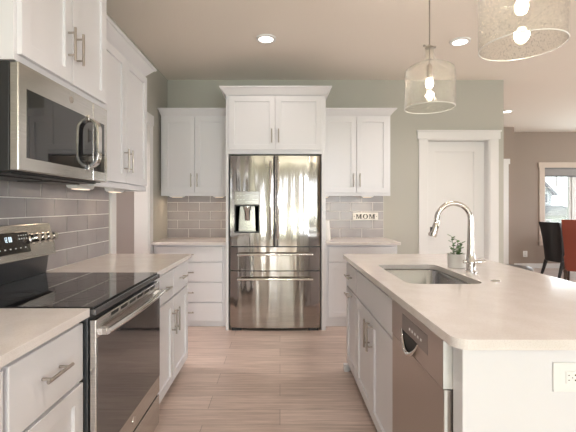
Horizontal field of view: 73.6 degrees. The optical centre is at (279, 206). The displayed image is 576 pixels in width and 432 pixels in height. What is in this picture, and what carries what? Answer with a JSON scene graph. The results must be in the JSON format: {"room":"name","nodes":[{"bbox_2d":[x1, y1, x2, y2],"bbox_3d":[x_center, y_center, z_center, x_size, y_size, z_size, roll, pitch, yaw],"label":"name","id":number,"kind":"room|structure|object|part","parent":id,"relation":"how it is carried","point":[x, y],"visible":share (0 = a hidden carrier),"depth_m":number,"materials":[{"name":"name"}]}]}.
{"room":"kitchen","nodes":[
{"label":"kitchen","id":0,"kind":"room"},
{"bbox_2d":[116,192,133,253],"bbox_3d":[-2.100,-0.128,3.400,1.200,2.795,3.000,0,0,0],"label":"wall","id":1,"kind":"structure","parent":0,"point":[124,200],"depth_m":4.79,"materials":[{"name":"grey paint"}]},
{"bbox_2d":[107,13,166,253],"bbox_3d":[-1.430,-0.128,-0.655,0.140,2.795,10.890,0,0,0],"label":"wall","id":2,"kind":"structure","parent":0,"point":[156,82],"depth_m":4.27,"materials":[{"name":"grey paint"}]},
{"bbox_2d":[0,0,106,108],"bbox_3d":[-1.143,-0.944,1.800,0.427,0.793,0.860,0,0,0],"label":"upper cabinet","id":3,"kind":"object","parent":2,"relation":"attached to","point":[64,41],"visible":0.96,"depth_m":1.74,"materials":[{"name":"white wood"}]},
{"bbox_3d":[-0.980,-0.901,1.622,0.020,0.658,0.350,0,0,0],"label":"door","id":4,"kind":"part","parent":3,"relation":"part of","materials":[{"name":"white wood"}]},
{"bbox_2d":[0,61,106,184],"bbox_3d":[-1.133,-0.330,1.804,0.431,0.424,0.737,0,0,0],"label":"microwave","id":5,"kind":"object","parent":3,"relation":"attached to","point":[50,134],"visible":1,"depth_m":1.62,"materials":[{"name":"silver metal"}]},
{"bbox_3d":[-0.946,-0.322,1.965,0.058,0.280,0.044,0,0,0],"label":"handle","id":6,"kind":"part","parent":5,"relation":"part of","materials":[{"name":"silver metal"}]},
{"bbox_3d":[-0.992,-0.339,2.091,0.033,0.407,0.161,0,0,0],"label":"control panel","id":7,"kind":"part","parent":5,"relation":"part of","materials":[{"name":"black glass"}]},
{"bbox_3d":[-0.952,-0.745,1.765,0.039,0.150,0.012,0,0,0],"label":"handle","id":8,"kind":"part","parent":3,"relation":"part of","materials":[{"name":"silver metal"}]},
{"bbox_3d":[-0.952,-0.745,1.838,0.039,0.150,0.012,0,0,0],"label":"handle","id":9,"kind":"part","parent":3,"relation":"part of","materials":[{"name":"silver metal"}]},
{"bbox_3d":[-0.980,-0.901,1.979,0.020,0.658,0.352,0,0,0],"label":"door","id":10,"kind":"part","parent":3,"relation":"part of","materials":[{"name":"white wood"}]},
{"bbox_2d":[0,180,108,270],"bbox_3d":[-1.356,0.108,1.573,0.007,0.536,2.945,0,0,0],"label":"tiled wall","id":11,"kind":"structure","parent":2,"relation":"attached to","point":[80,218],"depth_m":2.42,"materials":[{"name":"grey tile"}]},
{"bbox_2d":[88,15,156,191],"bbox_3d":[-1.171,-0.603,2.625,0.372,0.974,0.900,0,0,0],"label":"upper cabinet","id":12,"kind":"object","parent":2,"relation":"attached to","point":[128,68],"visible":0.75,"depth_m":2.60,"materials":[{"name":"white wood"}]},
{"bbox_2d":[66,184,94,189],"bbox_3d":[-1.200,-0.123,2.320,0.070,0.046,0.220,0,0,0],"label":"light","id":13,"kind":"object","parent":12,"relation":"attached to","point":[81,186],"visible":0.47,"depth_m":2.28,"materials":[{"name":"white plastic"}]},
{"bbox_2d":[105,188,123,192],"bbox_3d":[-1.200,-0.123,2.800,0.070,0.046,0.200,0,0,0],"label":"light","id":14,"kind":"object","parent":12,"relation":"attached to","point":[112,190],"visible":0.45,"depth_m":2.72,"materials":[{"name":"white plastic"}]},
{"bbox_3d":[-1.050,-0.579,2.393,0.020,0.847,0.415,0,0,0],"label":"door","id":15,"kind":"part","parent":12,"relation":"part of","materials":[{"name":"white wood"}]},
{"bbox_3d":[-1.204,-0.133,2.598,0.307,0.034,0.845,0,0,0],"label":"light rail","id":16,"kind":"part","parent":12,"relation":"part of","materials":[{"name":"white wood"}]},
{"bbox_3d":[-1.022,-0.305,2.572,0.039,0.155,0.012,0,0,0],"label":"handle","id":17,"kind":"part","parent":12,"relation":"part of","materials":[{"name":"silver metal"}]},
{"bbox_3d":[-1.022,-0.305,2.640,0.039,0.155,0.012,0,0,0],"label":"handle","id":18,"kind":"part","parent":12,"relation":"part of","materials":[{"name":"silver metal"}]},
{"bbox_3d":[-1.171,-1.052,2.625,0.372,0.075,0.900,0,0,0],"label":"crown moulding","id":19,"kind":"part","parent":12,"relation":"part of","materials":[{"name":"white wood"}]},
{"bbox_3d":[-1.050,-0.579,2.809,0.020,0.847,0.406,0,0,0],"label":"door","id":20,"kind":"part","parent":12,"relation":"part of","materials":[{"name":"white wood"}]},
{"bbox_2d":[110,112,153,253],"bbox_3d":[-1.420,0.158,3.570,0.164,2.225,1.040,0,0,0],"label":"trim","id":21,"kind":"structure","parent":2,"relation":"attached to","point":[143,201],"depth_m":3.96,"materials":[{"name":"white wood"}]},
{"bbox_2d":[167,80,503,263],"bbox_3d":[0.670,-0.128,4.720,4.060,2.795,0.140,0,0,0],"label":"wall","id":22,"kind":"structure","parent":0,"point":[479,103],"depth_m":4.65,"materials":[{"name":"grey paint"}]},
{"bbox_2d":[158,108,225,195],"bbox_3d":[-0.958,-0.604,4.450,0.799,0.976,0.376,0,0,0],"label":"upper cabinet","id":23,"kind":"object","parent":22,"relation":"attached to","point":[193,140],"visible":0.84,"depth_m":4.31,"materials":[{"name":"white wood"}]},
{"bbox_3d":[-1.134,-0.575,4.310,0.352,0.846,0.020,0,0,0],"label":"door","id":24,"kind":"part","parent":23,"relation":"part of","materials":[{"name":"white wood"}]},
{"bbox_3d":[-0.958,-1.054,4.452,0.799,0.077,0.373,0,0,0],"label":"crown moulding","id":25,"kind":"part","parent":23,"relation":"part of","materials":[{"name":"white wood"}]},
{"bbox_3d":[-0.947,-0.133,4.328,0.777,0.034,0.024,0,0,0],"label":"light rail","id":26,"kind":"part","parent":23,"relation":"part of","materials":[{"name":"white wood"}]},
{"bbox_3d":[-0.776,-0.575,4.310,0.352,0.846,0.020,0,0,0],"label":"door","id":27,"kind":"part","parent":23,"relation":"part of","materials":[{"name":"white wood"}]},
{"bbox_2d":[167,196,382,236],"bbox_3d":[-0.056,0.108,4.646,2.608,0.536,0.007,0,0,0],"label":"tiled wall","id":28,"kind":"structure","parent":22,"relation":"attached to","point":[187,216],"depth_m":4.64,"materials":[{"name":"grey tile"}]},
{"bbox_2d":[353,213,377,219],"bbox_3d":[1.028,0.121,4.634,0.307,0.092,0.014,0,0,0],"label":"sign","id":29,"kind":"object","parent":28,"relation":"attached to","point":[356,216],"visible":1,"depth_m":4.63,"materials":[{"name":"white wood"}]},
{"bbox_2d":[326,108,396,195],"bbox_3d":[0.885,-0.604,4.450,0.829,0.976,0.376,0,0,0],"label":"upper cabinet","id":30,"kind":"object","parent":22,"relation":"attached to","point":[357,139],"visible":0.84,"depth_m":4.31,"materials":[{"name":"white wood"}]},
{"bbox_3d":[0.671,-0.575,4.310,0.362,0.846,0.020,0,0,0],"label":"door","id":31,"kind":"part","parent":30,"relation":"part of","materials":[{"name":"white wood"}]},
{"bbox_3d":[0.855,-0.133,4.328,0.767,0.034,0.024,0,0,0],"label":"light rail","id":32,"kind":"part","parent":30,"relation":"part of","materials":[{"name":"white wood"}]},
{"bbox_3d":[0.885,-1.054,4.452,0.829,0.077,0.373,0,0,0],"label":"crown moulding","id":33,"kind":"part","parent":30,"relation":"part of","materials":[{"name":"white wood"}]},
{"bbox_3d":[1.036,-0.575,4.310,0.355,0.846,0.020,0,0,0],"label":"door","id":34,"kind":"part","parent":30,"relation":"part of","materials":[{"name":"white wood"}]},
{"bbox_2d":[428,142,483,258],"bbox_3d":[2.152,0.232,4.732,0.729,2.056,0.106,0,0,0],"label":"door","id":35,"kind":"structure","parent":22,"relation":"in","point":[455,169],"depth_m":4.76,"materials":[{"name":"white wood"}]},
{"bbox_2d":[416,130,501,262],"bbox_3d":[2.154,0.177,4.704,1.017,2.186,0.176,0,0,0],"label":"trim","id":36,"kind":"structure","parent":22,"relation":"attached to","point":[490,138],"depth_m":4.63,"materials":[{"name":"white wood"}]},
{"bbox_2d":[107,0,575,131],"bbox_3d":[2.500,-1.565,0.970,11.000,0.080,14.140,0,0,0],"label":"ceiling","id":37,"kind":"structure","parent":0,"point":[183,39],"depth_m":3.54,"materials":[{"name":"white paint"}]},
{"bbox_2d":[256,34,275,43],"bbox_3d":[-0.127,-1.517,3.490,0.180,0.016,0.180,0,0,0],"label":"recessed light","id":38,"kind":"object","parent":37,"relation":"in","point":[262,38],"visible":1,"depth_m":3.47,"materials":[{"name":"white plastic"}]},
{"bbox_2d":[404,0,455,113],"bbox_3d":[0.940,-1.070,2.420,0.302,0.909,0.302,0,0,0],"label":"pendant light","id":39,"kind":"object","parent":37,"relation":"hanging from","point":[429,69],"visible":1,"depth_m":2.41,"materials":[{"name":"clear glass"}]},
{"bbox_3d":[0.940,-1.198,2.420,0.009,0.615,0.009,0,0,0],"label":"stem","id":40,"kind":"part","parent":39,"relation":"part of","materials":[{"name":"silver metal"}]},
{"bbox_2d":[426,64,432,78],"bbox_3d":[0.940,-0.847,2.420,0.036,0.090,0.036,0,0,0],"label":"socket","id":41,"kind":"object","parent":39,"relation":"attached to","point":[429,69],"depth_m":2.41,"materials":[{"name":"silver metal"}]},
{"bbox_3d":[0.940,-0.773,2.420,0.046,0.062,0.046,0,0,0],"label":"bulb","id":42,"kind":"part","parent":39,"relation":"part of","materials":[{"name":"white glass"}]},
{"bbox_3d":[0.940,-0.805,2.420,0.302,0.374,0.302,0,0,0],"label":"lamp shade","id":43,"kind":"part","parent":39,"relation":"part of","materials":[{"name":"clear glass"}]},
{"bbox_2d":[449,37,470,45],"bbox_3d":[1.660,-1.517,3.550,0.180,0.016,0.180,0,0,0],"label":"recessed light","id":44,"kind":"object","parent":37,"relation":"in","point":[460,41],"visible":1,"depth_m":3.53,"materials":[{"name":"white plastic"}]},
{"bbox_2d":[478,0,569,61],"bbox_3d":[0.935,-1.070,1.490,0.302,0.909,0.302,0,0,0],"label":"pendant light","id":45,"kind":"object","parent":37,"relation":"hanging from","point":[521,6],"visible":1,"depth_m":1.48,"materials":[{"name":"clear glass"}]},
{"bbox_3d":[0.935,-0.773,1.490,0.046,0.062,0.046,0,0,0],"label":"bulb","id":46,"kind":"part","parent":45,"relation":"part of","materials":[{"name":"white glass"}]},
{"bbox_2d":[154,268,575,431],"bbox_3d":[2.500,1.300,0.970,11.000,0.060,14.140,0,0,0],"label":"floor","id":47,"kind":"structure","parent":0,"point":[246,379],"depth_m":2.73,"materials":[{"name":"brown wood"}]},
{"bbox_2d":[0,371,2,431],"bbox_3d":[-1.020,0.839,0.556,0.673,0.862,0.913,0,0,0],"label":"base cabinet","id":48,"kind":"object","parent":47,"relation":"on","point":[1,372],"visible":1,"depth_m":1.00,"materials":[{"name":"white wood"}]},
{"bbox_2d":[0,308,89,367],"bbox_3d":[-1.029,0.391,0.740,0.658,0.030,1.360,0,0,0],"label":"countertop","id":49,"kind":"structure","parent":48,"relation":"on","point":[22,330],"depth_m":1.22,"materials":[{"name":"stone"}]},
{"bbox_2d":[0,323,82,431],"bbox_3d":[-1.020,0.839,1.216,0.673,0.862,0.403,0,0,0],"label":"base cabinet","id":50,"kind":"object","parent":47,"relation":"on","point":[43,388],"visible":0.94,"depth_m":1.20,"materials":[{"name":"white wood"}]},
{"bbox_3d":[-0.732,0.915,1.218,0.020,0.540,0.387,0,0,0],"label":"door","id":51,"kind":"part","parent":50,"relation":"part of","materials":[{"name":"white wood"}]},
{"bbox_3d":[-0.704,0.525,1.215,0.039,0.012,0.135,0,0,0],"label":"handle","id":52,"kind":"part","parent":50,"relation":"part of","materials":[{"name":"silver metal"}]},
{"bbox_2d":[0,223,165,431],"bbox_3d":[-0.988,0.682,1.805,0.720,1.176,0.762,0,0,0],"label":"range","id":53,"kind":"object","parent":47,"relation":"on","point":[121,333],"visible":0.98,"depth_m":1.78,"materials":[{"name":"silver metal"}]},
{"bbox_3d":[-1.292,0.180,1.806,0.044,0.172,0.755,0,0,0],"label":"control panel","id":54,"kind":"part","parent":53,"relation":"part of","materials":[{"name":"silver metal"}]},
{"bbox_3d":[-1.272,0.168,2.005,0.050,0.055,0.056,0,0,0],"label":"knob","id":55,"kind":"part","parent":53,"relation":"part of","materials":[{"name":"silver metal"}]},
{"bbox_3d":[-1.272,0.168,2.056,0.050,0.055,0.056,0,0,0],"label":"knob","id":56,"kind":"part","parent":53,"relation":"part of","materials":[{"name":"silver metal"}]},
{"bbox_3d":[-1.272,0.168,2.107,0.050,0.055,0.056,0,0,0],"label":"knob","id":57,"kind":"part","parent":53,"relation":"part of","materials":[{"name":"silver metal"}]},
{"bbox_3d":[-1.272,0.168,2.155,0.050,0.055,0.056,0,0,0],"label":"knob","id":58,"kind":"part","parent":53,"relation":"part of","materials":[{"name":"silver metal"}]},
{"bbox_2d":[0,272,159,315],"bbox_3d":[-1.015,0.390,1.805,0.666,0.032,0.762,0,0,0],"label":"cooktop","id":59,"kind":"object","parent":53,"relation":"in","point":[96,291],"depth_m":1.75,"materials":[{"name":"black glass"}]},
{"bbox_3d":[-0.695,0.735,1.805,0.026,0.626,0.752,0,0,0],"label":"oven door","id":60,"kind":"part","parent":53,"relation":"part of","materials":[{"name":"black glass"}]},
{"bbox_3d":[-0.683,0.724,1.806,0.005,0.463,0.745,0,0,0],"label":"oven glass","id":61,"kind":"part","parent":53,"relation":"part of","materials":[{"name":"grey glass"}]},
{"bbox_3d":[-0.656,0.473,1.805,0.056,0.023,0.706,0,0,0],"label":"handle","id":62,"kind":"part","parent":53,"relation":"part of","materials":[{"name":"silver metal"}]},
{"bbox_3d":[-0.695,1.144,1.805,0.022,0.162,0.752,0,0,0],"label":"storage drawer","id":63,"kind":"part","parent":53,"relation":"part of","materials":[{"name":"silver metal"}]},
{"bbox_2d":[155,261,187,403],"bbox_3d":[-1.020,0.839,2.608,0.673,0.862,0.833,0,0,0],"label":"base cabinet","id":64,"kind":"object","parent":47,"relation":"on","point":[174,302],"visible":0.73,"depth_m":2.58,"materials":[{"name":"white wood"}]},
{"bbox_2d":[46,254,190,275],"bbox_3d":[-1.029,0.391,2.618,0.658,0.030,0.855,0,0,0],"label":"countertop","id":65,"kind":"structure","parent":64,"relation":"on","point":[159,263],"depth_m":2.53,"materials":[{"name":"stone"}]},
{"bbox_3d":[-0.732,0.515,2.401,0.020,0.180,0.403,0,0,0],"label":"drawer","id":66,"kind":"part","parent":64,"relation":"part of","materials":[{"name":"white wood"}]},
{"bbox_3d":[-0.732,0.901,2.401,0.020,0.567,0.403,0,0,0],"label":"door","id":67,"kind":"part","parent":64,"relation":"part of","materials":[{"name":"white wood"}]},
{"bbox_3d":[-0.704,0.770,2.570,0.039,0.160,0.012,0,0,0],"label":"handle","id":68,"kind":"part","parent":64,"relation":"part of","materials":[{"name":"silver metal"}]},
{"bbox_3d":[-0.732,0.901,2.816,0.020,0.567,0.405,0,0,0],"label":"door","id":69,"kind":"part","parent":64,"relation":"part of","materials":[{"name":"white wood"}]},
{"bbox_3d":[-0.732,0.515,2.816,0.020,0.180,0.405,0,0,0],"label":"drawer","id":70,"kind":"part","parent":64,"relation":"part of","materials":[{"name":"white wood"}]},
{"bbox_2d":[154,245,225,325],"bbox_3d":[-0.946,0.839,4.322,0.778,0.862,0.631,0,0,0],"label":"base cabinet","id":71,"kind":"object","parent":47,"relation":"on","point":[206,284],"visible":0.53,"depth_m":4.04,"materials":[{"name":"white wood"}]},
{"bbox_2d":[151,237,225,244],"bbox_3d":[-0.958,0.391,4.332,0.801,0.030,0.634,0,0,0],"label":"countertop","id":72,"kind":"structure","parent":71,"relation":"on","point":[169,240],"depth_m":4.11,"materials":[{"name":"stone"}]},
{"bbox_3d":[-0.953,0.503,4.055,0.694,0.156,0.020,0,0,0],"label":"drawer","id":73,"kind":"part","parent":71,"relation":"part of","materials":[{"name":"white wood"}]},
{"bbox_3d":[-0.953,0.903,4.055,0.694,0.202,0.020,0,0,0],"label":"drawer","id":74,"kind":"part","parent":71,"relation":"part of","materials":[{"name":"white wood"}]},
{"bbox_3d":[-0.953,1.111,4.055,0.694,0.190,0.020,0,0,0],"label":"drawer","id":75,"kind":"part","parent":71,"relation":"part of","materials":[{"name":"white wood"}]},
{"bbox_3d":[-0.953,0.692,4.055,0.694,0.197,0.020,0,0,0],"label":"drawer","id":76,"kind":"part","parent":71,"relation":"part of","materials":[{"name":"white wood"}]},
{"bbox_2d":[230,155,319,329],"bbox_3d":[-0.051,0.370,4.235,0.926,1.800,0.770,0,0,0],"label":"refrigerator","id":77,"kind":"object","parent":47,"relation":"on","point":[275,199],"visible":1,"depth_m":3.92,"materials":[{"name":"silver metal"}]},
{"bbox_3d":[-0.338,0.130,3.961,0.175,0.256,0.011,0,0,0],"label":"splash plate","id":78,"kind":"part","parent":77,"relation":"part of","materials":[{"name":"silver metal"}]},
{"bbox_3d":[-0.288,-0.054,3.955,0.451,0.921,0.080,0,0,0],"label":"door","id":79,"kind":"part","parent":77,"relation":"part of","materials":[{"name":"silver metal"}]},
{"bbox_3d":[-0.097,-0.068,3.886,0.021,0.793,0.067,0,0,0],"label":"handle","id":80,"kind":"part","parent":77,"relation":"part of","materials":[{"name":"silver metal"}]},
{"bbox_3d":[-0.051,0.952,3.955,0.926,0.577,0.080,0,0,0],"label":"drawer","id":81,"kind":"part","parent":77,"relation":"part of","materials":[{"name":"silver metal"}]},
{"bbox_3d":[-0.051,0.535,3.955,0.926,0.236,0.080,0,0,0],"label":"drawer","id":82,"kind":"part","parent":77,"relation":"part of","materials":[{"name":"silver metal"}]},
{"bbox_3d":[-0.050,0.736,3.889,0.785,0.028,0.077,0,0,0],"label":"handle","id":83,"kind":"part","parent":77,"relation":"part of","materials":[{"name":"silver metal"}]},
{"bbox_3d":[-0.050,0.486,3.889,0.785,0.028,0.077,0,0,0],"label":"handle","id":84,"kind":"part","parent":77,"relation":"part of","materials":[{"name":"silver metal"}]},
{"bbox_3d":[-0.021,-0.068,3.886,0.021,0.793,0.067,0,0,0],"label":"handle","id":85,"kind":"part","parent":77,"relation":"part of","materials":[{"name":"silver metal"}]},
{"bbox_3d":[0.180,-0.054,3.955,0.463,0.921,0.080,0,0,0],"label":"door","id":86,"kind":"part","parent":77,"relation":"part of","materials":[{"name":"silver metal"}]},
{"bbox_2d":[219,86,331,329],"bbox_3d":[-0.045,0.029,4.257,1.136,2.482,0.784,0,0,0],"label":"tall cabinet","id":87,"kind":"object","parent":47,"relation":"on","point":[260,120],"visible":0.89,"depth_m":3.93,"materials":[{"name":"white wood"}]},
{"bbox_3d":[-0.541,0.062,4.295,0.028,2.415,0.709,0,0,0],"label":"panel","id":88,"kind":"part","parent":87,"relation":"part of","materials":[{"name":"white wood"}]},
{"bbox_3d":[-0.287,-0.850,3.930,0.470,0.550,0.020,0,0,0],"label":"door","id":89,"kind":"part","parent":87,"relation":"part of","materials":[{"name":"white wood"}]},
{"bbox_3d":[-0.045,-1.173,4.257,1.136,0.077,0.784,0,0,0],"label":"crown moulding","id":90,"kind":"part","parent":87,"relation":"part of","materials":[{"name":"white wood"}]},
{"bbox_3d":[0.189,-0.850,3.930,0.470,0.550,0.020,0,0,0],"label":"door","id":91,"kind":"part","parent":87,"relation":"part of","materials":[{"name":"white wood"}]},
{"bbox_3d":[0.447,0.062,4.295,0.043,2.415,0.709,0,0,0],"label":"panel","id":92,"kind":"part","parent":87,"relation":"part of","materials":[{"name":"white wood"}]},
{"bbox_2d":[344,262,357,380],"bbox_3d":[0.799,0.840,2.781,0.651,0.860,0.378,0,0,0],"label":"base cabinet","id":93,"kind":"object","parent":47,"relation":"on","point":[351,296],"visible":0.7,"depth_m":2.78,"materials":[{"name":"white wood"}]},
{"bbox_3d":[0.522,0.514,2.784,0.020,0.172,0.363,0,0,0],"label":"drawer","id":94,"kind":"part","parent":93,"relation":"part of","materials":[{"name":"white wood"}]},
{"bbox_3d":[0.522,0.898,2.784,0.020,0.573,0.363,0,0,0],"label":"door","id":95,"kind":"part","parent":93,"relation":"part of","materials":[{"name":"white wood"}]},
{"bbox_2d":[326,245,396,325],"bbox_3d":[0.854,0.839,4.322,0.768,0.862,0.631,0,0,0],"label":"base cabinet","id":96,"kind":"object","parent":47,"relation":"on","point":[336,265],"visible":0.2,"depth_m":4.05,"materials":[{"name":"white wood"}]},
{"bbox_3d":[0.684,0.881,4.055,0.349,0.577,0.020,0,0,0],"label":"door","id":97,"kind":"part","parent":96,"relation":"part of","materials":[{"name":"white wood"}]},
{"bbox_3d":[0.863,0.503,4.055,0.705,0.156,0.020,0,0,0],"label":"drawer","id":98,"kind":"part","parent":96,"relation":"part of","materials":[{"name":"white wood"}]},
{"bbox_2d":[326,237,400,244],"bbox_3d":[0.866,0.391,4.332,0.792,0.030,0.634,0,0,0],"label":"countertop","id":99,"kind":"structure","parent":96,"relation":"on","point":[334,240],"depth_m":4.11,"materials":[{"name":"stone"}]},
{"bbox_2d":[326,221,330,239],"bbox_3d":[0.521,0.269,4.330,0.100,0.215,0.099,0,0,0],"label":"vase","id":100,"kind":"object","parent":99,"relation":"on","point":[328,235],"visible":0.54,"depth_m":4.29,"materials":[{"name":"white ceramic"}]},
{"bbox_2d":[356,270,392,431],"bbox_3d":[0.799,0.840,2.167,0.651,0.860,0.845,0,0,0],"label":"base cabinet","id":101,"kind":"object","parent":47,"relation":"on","point":[374,334],"visible":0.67,"depth_m":2.09,"materials":[{"name":"white wood"}]},
{"bbox_3d":[0.522,0.898,2.377,0.020,0.573,0.412,0,0,0],"label":"door","id":102,"kind":"part","parent":101,"relation":"part of","materials":[{"name":"white wood"}]},
{"bbox_3d":[0.493,0.725,2.202,0.039,0.160,0.012,0,0,0],"label":"handle","id":103,"kind":"part","parent":101,"relation":"part of","materials":[{"name":"silver metal"}]},
{"bbox_3d":[0.493,0.725,2.135,0.039,0.160,0.012,0,0,0],"label":"handle","id":104,"kind":"part","parent":101,"relation":"part of","materials":[{"name":"silver metal"}]},
{"bbox_3d":[0.522,0.898,1.958,0.020,0.573,0.413,0,0,0],"label":"door","id":105,"kind":"part","parent":101,"relation":"part of","materials":[{"name":"white wood"}]},
{"bbox_2d":[392,299,452,431],"bbox_3d":[0.801,0.842,1.464,0.637,0.856,0.548,0,0,0],"label":"dishwasher","id":106,"kind":"object","parent":47,"relation":"on","point":[422,361],"visible":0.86,"depth_m":1.39,"materials":[{"name":"grey metal"}]},
{"bbox_3d":[0.494,0.542,1.498,0.023,0.077,0.190,0,0,0],"label":"handle","id":107,"kind":"part","parent":106,"relation":"part of","materials":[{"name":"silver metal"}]},
{"bbox_3d":[0.522,0.491,1.466,0.034,0.154,0.545,0,0,0],"label":"control panel","id":108,"kind":"part","parent":106,"relation":"part of","materials":[{"name":"silver metal"}]},
{"bbox_2d":[343,347,575,431],"bbox_3d":[0.826,0.839,2.057,0.668,0.862,1.870,0,0,0],"label":"kitchen island","id":109,"kind":"object","parent":47,"relation":"on","point":[494,390],"visible":0.4,"depth_m":1.12,"materials":[{"name":"white wood"}]},
{"bbox_2d":[343,254,575,349],"bbox_3d":[0.977,0.391,2.066,0.966,0.030,1.962,0,0,0],"label":"island countertop","id":110,"kind":"structure","parent":109,"relation":"on","point":[527,310],"depth_m":1.50,"materials":[{"name":"stone"}]},
{"bbox_2d":[384,269,469,283],"bbox_3d":[0.811,0.496,2.178,0.414,0.175,0.661,0,0,0],"label":"sink","id":111,"kind":"object","parent":110,"relation":"in","point":[415,276],"visible":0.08,"depth_m":2.49,"materials":[{"name":"silver metal"}]},
{"bbox_2d":[447,234,465,268],"bbox_3d":[1.083,0.274,2.360,0.108,0.203,0.105,0,0,0],"label":"potted plant","id":112,"kind":"object","parent":110,"relation":"on","point":[455,260],"visible":0.99,"depth_m":2.33,"materials":[{"name":"green plant"}]},
{"bbox_3d":[1.082,0.333,2.360,0.106,0.086,0.105,0,0,0],"label":"pot","id":113,"kind":"part","parent":112,"relation":"part of","materials":[{"name":"white ceramic"}]},
{"bbox_2d":[429,201,485,272],"bbox_3d":[1.004,0.172,2.190,0.309,0.407,0.064,0,0,0],"label":"faucet","id":114,"kind":"object","parent":110,"relation":"on","point":[470,261],"visible":1,"depth_m":2.18,"materials":[{"name":"silver metal"}]},
{"bbox_3d":[0.990,0.087,2.190,0.225,0.237,0.035,0,0,0],"label":"spout","id":115,"kind":"part","parent":114,"relation":"part of","materials":[{"name":"silver metal"}]},
{"bbox_3d":[1.101,0.315,2.185,0.119,0.025,0.028,0,0,11],"label":"lever","id":116,"kind":"part","parent":114,"relation":"part of","materials":[{"name":"silver metal"}]},
{"bbox_3d":[0.846,0.839,1.153,0.628,0.862,0.063,0,0,0],"label":"panel","id":117,"kind":"part","parent":109,"relation":"part of","materials":[{"name":"white wood"}]},
{"bbox_2d":[552,362,575,391],"bbox_3d":[0.864,0.496,1.117,0.142,0.086,0.009,0,0,0],"label":"outlet","id":118,"kind":"object","parent":109,"relation":"attached to","point":[563,373],"visible":1,"depth_m":1.12,"materials":[{"name":"white plastic"}]},
{"bbox_2d":[566,371,575,383],"bbox_3d":[0.864,0.496,1.115,0.072,0.036,0.004,0,0,0],"label":"receptacle","id":119,"kind":"object","parent":118,"relation":"attached to","point":[570,375],"depth_m":1.11,"materials":[{"name":"white plastic"}]},
{"bbox_2d":[506,264,533,271],"bbox_3d":[1.600,0.842,2.660,0.394,0.860,0.394,0,0,0],"label":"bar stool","id":120,"kind":"object","parent":47,"relation":"on","point":[517,266],"visible":0.04,"depth_m":2.61,"materials":[{"name":"silver leather"}]},
{"bbox_2d":[539,222,564,277],"bbox_3d":[5.128,0.777,7.012,0.604,0.985,0.449,0,0,-9],"label":"dining chair","id":121,"kind":"object","parent":47,"relation":"on","point":[551,232],"visible":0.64,"depth_m":6.91,"materials":[{"name":"black leather"}]},
{"bbox_3d":[4.915,1.125,7.159,0.128,0.290,0.052,0,0,-9],"label":"leg","id":122,"kind":"part","parent":121,"relation":"part of","materials":[{"name":"black wood"}]},
{"bbox_3d":[4.968,1.125,6.809,0.128,0.290,0.052,0,0,-9],"label":"leg","id":123,"kind":"part","parent":121,"relation":"part of","materials":[{"name":"black wood"}]},
{"bbox_2d":[561,219,575,280],"bbox_3d":[4.845,0.740,6.160,0.510,1.060,0.604,0,0,41],"label":"dining chair","id":124,"kind":"object","parent":47,"relation":"on","point":[568,226],"visible":0.9,"depth_m":6.09,"materials":[{"name":"red fabric"}]},
{"bbox_3d":[4.565,1.140,6.155,0.052,0.260,0.128,0,0,41],"label":"leg","id":125,"kind":"part","parent":124,"relation":"part of","materials":[{"name":"brown wood"}]},
{"bbox_2d":[504,127,513,264],"bbox_3d":[3.550,-0.128,7.650,1.900,2.795,0.500,0,0,0],"label":"wall","id":126,"kind":"structure","parent":0,"point":[508,131],"depth_m":7.40,"materials":[{"name":"beige paint"}]},
{"bbox_2d":[504,159,509,263],"bbox_3d":[3.840,0.180,7.388,1.140,2.180,0.024,0,0,0],"label":"trim","id":127,"kind":"structure","parent":126,"relation":"attached to","point":[506,161],"depth_m":7.38,"materials":[{"name":"white wood"}]},
{"bbox_2d":[514,132,575,262],"bbox_3d":[6.250,-0.128,7.970,3.500,2.795,0.140,0,0,0],"label":"wall","id":128,"kind":"structure","parent":0,"point":[530,148],"depth_m":7.90,"materials":[{"name":"beige paint"}]},
{"bbox_2d":[514,263,559,267],"bbox_3d":[6.250,1.220,7.891,3.500,0.100,0.018,0,0,0],"label":"baseboard","id":129,"kind":"structure","parent":128,"relation":"attached to","point":[532,265],"depth_m":7.88,"materials":[{"name":"white wood"}]},
{"bbox_2d":[538,162,575,244],"bbox_3d":[6.260,-0.050,7.928,1.940,1.700,0.145,0,0,0],"label":"window","id":130,"kind":"structure","parent":128,"relation":"in","point":[571,181],"depth_m":7.88,"materials":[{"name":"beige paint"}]},
{"bbox_2d":[545,168,575,176],"bbox_3d":[6.260,-0.698,7.906,1.670,0.185,0.044,0,0,0],"label":"window blind","id":131,"kind":"object","parent":130,"relation":"attached to","point":[549,172],"visible":1,"depth_m":7.89,"materials":[{"name":"grey fabric"}]},
{"bbox_3d":[6.260,-0.775,7.907,1.670,0.030,0.042,0,0,0],"label":"head rail","id":132,"kind":"part","parent":131,"relation":"part of","materials":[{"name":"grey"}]},
{"bbox_3d":[6.260,-0.617,7.905,1.660,0.023,0.042,0,0,0],"label":"rail","id":133,"kind":"part","parent":131,"relation":"part of","materials":[{"name":"grey"}]},
{"bbox_3d":[6.260,-0.050,7.955,1.680,1.480,0.090,0,0,0],"label":"frame","id":134,"kind":"part","parent":130,"relation":"part of","materials":[{"name":"white"}]},
{"label":"outside","id":135,"kind":"structure","parent":0,"visible":0},
{"bbox_3d":[15.000,4.420,25.000,150.000,0.300,170.000,0,0,0],"label":"ground","id":136,"kind":"structure","parent":135,"visible":0},
{"bbox_2d":[545,181,566,222],"bbox_3d":[27.350,-2.005,48.750,15.700,12.550,11.500,0,0,0],"label":"house","id":137,"kind":"structure","parent":136,"relation":"on","point":[552,213],"depth_m":43.60,"materials":[{"name":"grey"}]}
]}

